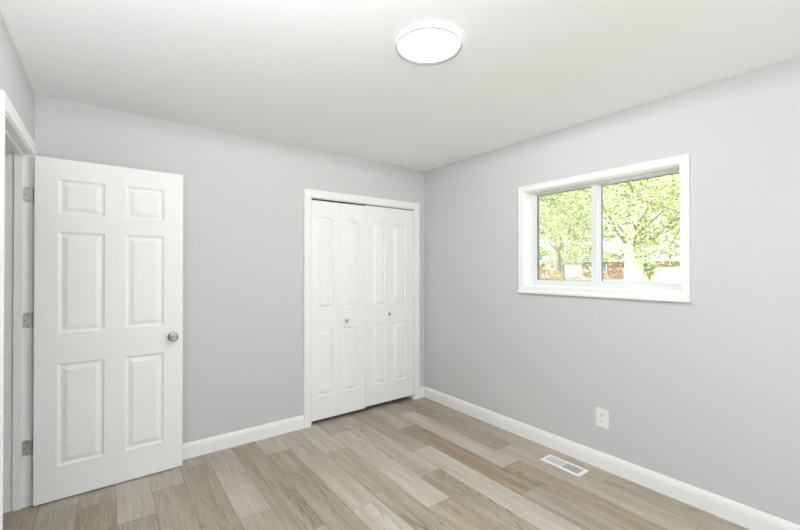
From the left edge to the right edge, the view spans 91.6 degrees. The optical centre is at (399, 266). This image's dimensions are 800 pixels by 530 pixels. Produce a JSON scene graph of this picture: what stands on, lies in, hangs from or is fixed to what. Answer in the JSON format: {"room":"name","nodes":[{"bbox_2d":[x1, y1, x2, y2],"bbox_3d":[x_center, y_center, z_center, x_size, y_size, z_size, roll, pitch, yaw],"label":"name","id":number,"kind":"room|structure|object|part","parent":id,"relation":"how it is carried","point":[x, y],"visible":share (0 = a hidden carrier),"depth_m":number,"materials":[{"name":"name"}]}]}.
{"room":"empty bedroom","nodes":[
{"label":"empty bedroom","id":0,"kind":"room"},
{"bbox_2d":[0,11,34,142],"bbox_3d":[-1.012,0.167,0.653,0.120,2.440,4.161,0,0,-37],"label":"wall","id":1,"kind":"structure","parent":0,"point":[14,81],"depth_m":1.86,"materials":[{"name":"grey paint"}]},
{"bbox_2d":[3,113,32,512],"bbox_3d":[-1.960,0.360,1.912,0.123,2.067,0.851,0,0,-37],"label":"door frame","id":2,"kind":"structure","parent":1,"relation":"attached to","point":[18,157],"depth_m":2.23,"materials":[{"name":"white paint"}]},
{"bbox_2d":[22,156,183,505],"bbox_3d":[-1.849,0.372,2.488,0.823,2.032,0.150,0,0,-38],"label":"door","id":3,"kind":"structure","parent":2,"relation":"attached to","point":[107,324],"depth_m":2.46,"materials":[{"name":"white paint"}]},
{"bbox_3d":[-1.548,0.482,2.658,0.055,0.055,0.048,0,0,-38],"label":"knob","id":4,"kind":"part","parent":3,"relation":"part of","materials":[{"name":"silver metal"}]},
{"bbox_2d":[0,90,37,529],"bbox_3d":[-1.904,0.339,1.954,0.018,2.111,0.943,0,0,-37],"label":"trim","id":5,"kind":"structure","parent":1,"relation":"attached to","point":[6,106],"depth_m":1.58,"materials":[{"name":"white paint"}]},
{"bbox_2d":[35,95,423,443],"bbox_3d":[-1.060,0.182,3.295,3.218,2.440,0.120,0,0,-37],"label":"wall","id":6,"kind":"structure","parent":0,"point":[243,196],"depth_m":3.05,"materials":[{"name":"grey paint"}]},
{"bbox_2d":[182,415,303,459],"bbox_3d":[-1.517,1.343,2.860,1.732,0.112,0.014,0,0,-37],"label":"baseboard","id":7,"kind":"structure","parent":6,"relation":"attached to","point":[192,449],"depth_m":3.05,"materials":[{"name":"white paint"}]},
{"bbox_2d":[312,200,365,420],"bbox_3d":[-0.560,0.390,3.604,0.561,1.958,0.068,0,0,-37],"label":"door","id":8,"kind":"structure","parent":6,"relation":"in","point":[338,229],"depth_m":3.59,"materials":[{"name":"white paint"}]},
{"bbox_2d":[303,189,419,427],"bbox_3d":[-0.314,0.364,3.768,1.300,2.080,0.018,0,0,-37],"label":"trim","id":9,"kind":"structure","parent":6,"relation":"attached to","point":[308,193],"depth_m":3.50,"materials":[{"name":"white paint"}]},
{"bbox_2d":[312,198,411,210],"bbox_3d":[-0.341,-0.594,3.809,1.156,0.018,0.037,0,0,-37],"label":"closet track","id":10,"kind":"object","parent":6,"relation":"attached to","point":[312,198],"visible":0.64,"depth_m":3.67,"materials":[{"name":"grey metal"}]},
{"bbox_2d":[365,205,412,406],"bbox_3d":[-0.099,0.383,3.950,0.587,1.953,0.068,0,0,-37],"label":"door","id":11,"kind":"structure","parent":6,"relation":"in","point":[389,231],"depth_m":3.94,"materials":[{"name":"white paint"}]},
{"bbox_2d":[420,387,423,397],"bbox_3d":[0.225,1.351,4.170,0.076,0.112,0.014,0,0,-37],"label":"baseboard","id":12,"kind":"structure","parent":6,"relation":"attached to","point":[421,388],"depth_m":4.17,"materials":[{"name":"white paint"}]},
{"bbox_2d":[3,397,749,529],"bbox_3d":[-0.443,1.451,1.448,4.742,0.120,5.061,0,0,-37],"label":"floor","id":13,"kind":"structure","parent":0,"point":[405,463],"depth_m":2.44,"materials":[{"name":"grey wood"}]},
{"bbox_2d":[540,454,588,476],"bbox_3d":[1.153,1.394,2.737,0.130,0.009,0.296,0,0,-37],"label":"floor vent","id":14,"kind":"object","parent":13,"relation":"in","point":[562,464],"visible":1,"depth_m":2.72,"materials":[{"name":"white metal"}]},
{"bbox_2d":[0,0,799,170],"bbox_3d":[-0.450,-1.124,1.464,4.732,0.150,5.051,0,0,-37],"label":"ceiling","id":15,"kind":"structure","parent":0,"point":[330,76],"depth_m":1.97,"materials":[{"name":"white paint"}]},
{"bbox_2d":[396,21,461,65],"bbox_3d":[0.133,-1.030,1.807,0.304,0.034,0.304,0,0,-37],"label":"ceiling light","id":16,"kind":"object","parent":15,"relation":"in","point":[424,43],"visible":1,"depth_m":1.79,"materials":[{"name":"white plastic"}]},
{"bbox_2d":[424,56,799,524],"bbox_3d":[1.533,0.178,2.640,0.140,2.440,4.281,0,0,-37],"label":"wall","id":17,"kind":"structure","parent":0,"point":[703,393],"depth_m":2.39,"materials":[{"name":"grey paint"}]},
{"bbox_2d":[596,407,608,428],"bbox_3d":[1.399,1.047,2.690,0.009,0.128,0.086,0,0,-37],"label":"electrical outlet","id":18,"kind":"object","parent":17,"relation":"attached to","point":[602,415],"visible":1,"depth_m":2.69,"materials":[{"name":"white plastic"}]},
{"bbox_2d":[518,154,690,302],"bbox_3d":[1.398,-0.224,2.798,0.168,0.875,1.192,0,0,-37],"label":"window","id":19,"kind":"structure","parent":17,"relation":"in","point":[529,195],"depth_m":2.82,"materials":[{"name":"white paint"}]},
{"bbox_3d":[1.281,-0.233,3.031,0.024,0.729,0.520,0,0,-37],"label":"sash","id":20,"kind":"part","parent":19,"relation":"part of","materials":[{"name":"white plastic"}]},
{"bbox_3d":[1.605,-0.236,2.640,0.022,0.729,0.534,0,0,-37],"label":"sash","id":21,"kind":"part","parent":19,"relation":"part of","materials":[{"name":"clear glass"}]},
{"bbox_2d":[424,386,799,529],"bbox_3d":[1.507,1.341,2.539,0.014,0.112,4.161,0,0,-37],"label":"baseboard","id":22,"kind":"structure","parent":17,"relation":"attached to","point":[745,516],"depth_m":2.52,"materials":[{"name":"white paint"}]},
{"label":"outside","id":23,"kind":"structure","parent":0,"visible":0},
{"bbox_2d":[546,274,655,281],"bbox_3d":[15.962,1.422,37.009,190.000,1.245,180.000,0,0,-37],"label":"ground","id":24,"kind":"structure","parent":23,"point":[568,277],"depth_m":49.52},
{"bbox_2d":[540,250,548,279],"bbox_3d":[8.755,0.361,24.990,1.494,2.968,1.573,0,0,3],"label":"shrub","id":25,"kind":"object","parent":24,"relation":"on","point":[543,252],"visible":0.13,"depth_m":24.66,"materials":[{"name":"green plant"}]},
{"bbox_2d":[540,266,562,279],"bbox_3d":[5.958,0.930,15.404,1.197,1.880,1.200,0,0,31],"label":"shrub","id":26,"kind":"object","parent":24,"relation":"on","point":[556,274],"visible":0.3,"depth_m":15.26,"materials":[{"name":"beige plant"}]},
{"bbox_2d":[540,191,578,258],"bbox_3d":[17.910,-5.985,53.056,13.761,15.599,14.346,0,0,-37],"label":"shade tree","id":27,"kind":"object","parent":24,"relation":"on","point":[571,191],"visible":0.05,"depth_m":52.52,"materials":[{"name":"green plant"}]},
{"bbox_2d":[540,258,581,273],"bbox_3d":[40.211,-0.130,85.894,8.500,3.800,16.000,0,0,-37],"label":"house","id":28,"kind":"structure","parent":24,"relation":"on","point":[569,269],"depth_m":84.27,"materials":[{"name":"grey"}]},
{"bbox_2d":[573,266,590,280],"bbox_3d":[5.769,0.932,12.288,0.812,1.875,0.860,0,0,-37],"label":"flowering bush","id":29,"kind":"object","parent":24,"relation":"on","point":[587,270],"visible":0.2,"depth_m":12.38,"materials":[{"name":"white plant"}]},
{"bbox_2d":[540,181,640,279],"bbox_3d":[14.012,-4.851,32.516,10.934,13.410,11.821,0,0,-4],"label":"shade tree","id":30,"kind":"object","parent":24,"relation":"on","point":[550,201],"visible":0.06,"depth_m":31.80,"materials":[{"name":"green plant"}]},
{"bbox_2d":[540,178,657,279],"bbox_3d":[8.163,-2.343,19.145,9.016,8.476,7.516,0,0,-10],"label":"shade tree","id":31,"kind":"object","parent":24,"relation":"on","point":[557,265],"visible":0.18,"depth_m":18.73,"materials":[{"name":"green plant"}]},
{"bbox_2d":[540,174,679,281],"bbox_3d":[6.204,-1.476,10.373,8.042,6.780,8.161,0,0,-37],"label":"shade tree","id":32,"kind":"object","parent":24,"relation":"on","point":[633,263],"visible":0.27,"depth_m":9.63,"materials":[{"name":"green plant"}]},
{"bbox_2d":[580,251,679,278],"bbox_3d":[33.169,-0.072,53.203,8.040,3.800,14.200,0,0,-37],"label":"brick house","id":33,"kind":"structure","parent":24,"relation":"on","point":[615,271],"depth_m":52.17,"materials":[{"name":"red"}]},
{"bbox_2d":[604,177,679,251],"bbox_3d":[46.390,-9.173,69.698,18.795,21.540,18.660,0,0,-37],"label":"shade tree","id":34,"kind":"object","parent":24,"relation":"on","point":[616,206],"visible":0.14,"depth_m":69.23,"materials":[{"name":"green plant"}]},
{"bbox_2d":[643,261,657,280],"bbox_3d":[28.782,0.473,44.939,1.612,2.425,1.669,0,0,-37],"label":"shrub","id":35,"kind":"object","parent":24,"relation":"on","point":[648,272],"visible":0.91,"depth_m":44.59,"materials":[{"name":"green plant"}]},
{"bbox_2d":[652,176,679,240],"bbox_3d":[15.139,-2.562,18.533,5.624,8.809,5.087,0,0,4],"label":"shade tree","id":36,"kind":"object","parent":24,"relation":"on","point":[675,200],"visible":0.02,"depth_m":19.06,"materials":[{"name":"green plant"}]},
{"bbox_2d":[656,267,679,282],"bbox_3d":[17.006,0.875,22.331,4.270,1.700,1.760,0,0,-22],"label":"parked car","id":37,"kind":"object","parent":24,"relation":"on","point":[664,276],"visible":0.08,"depth_m":21.79,"materials":[{"name":"white paint"}]}
]}

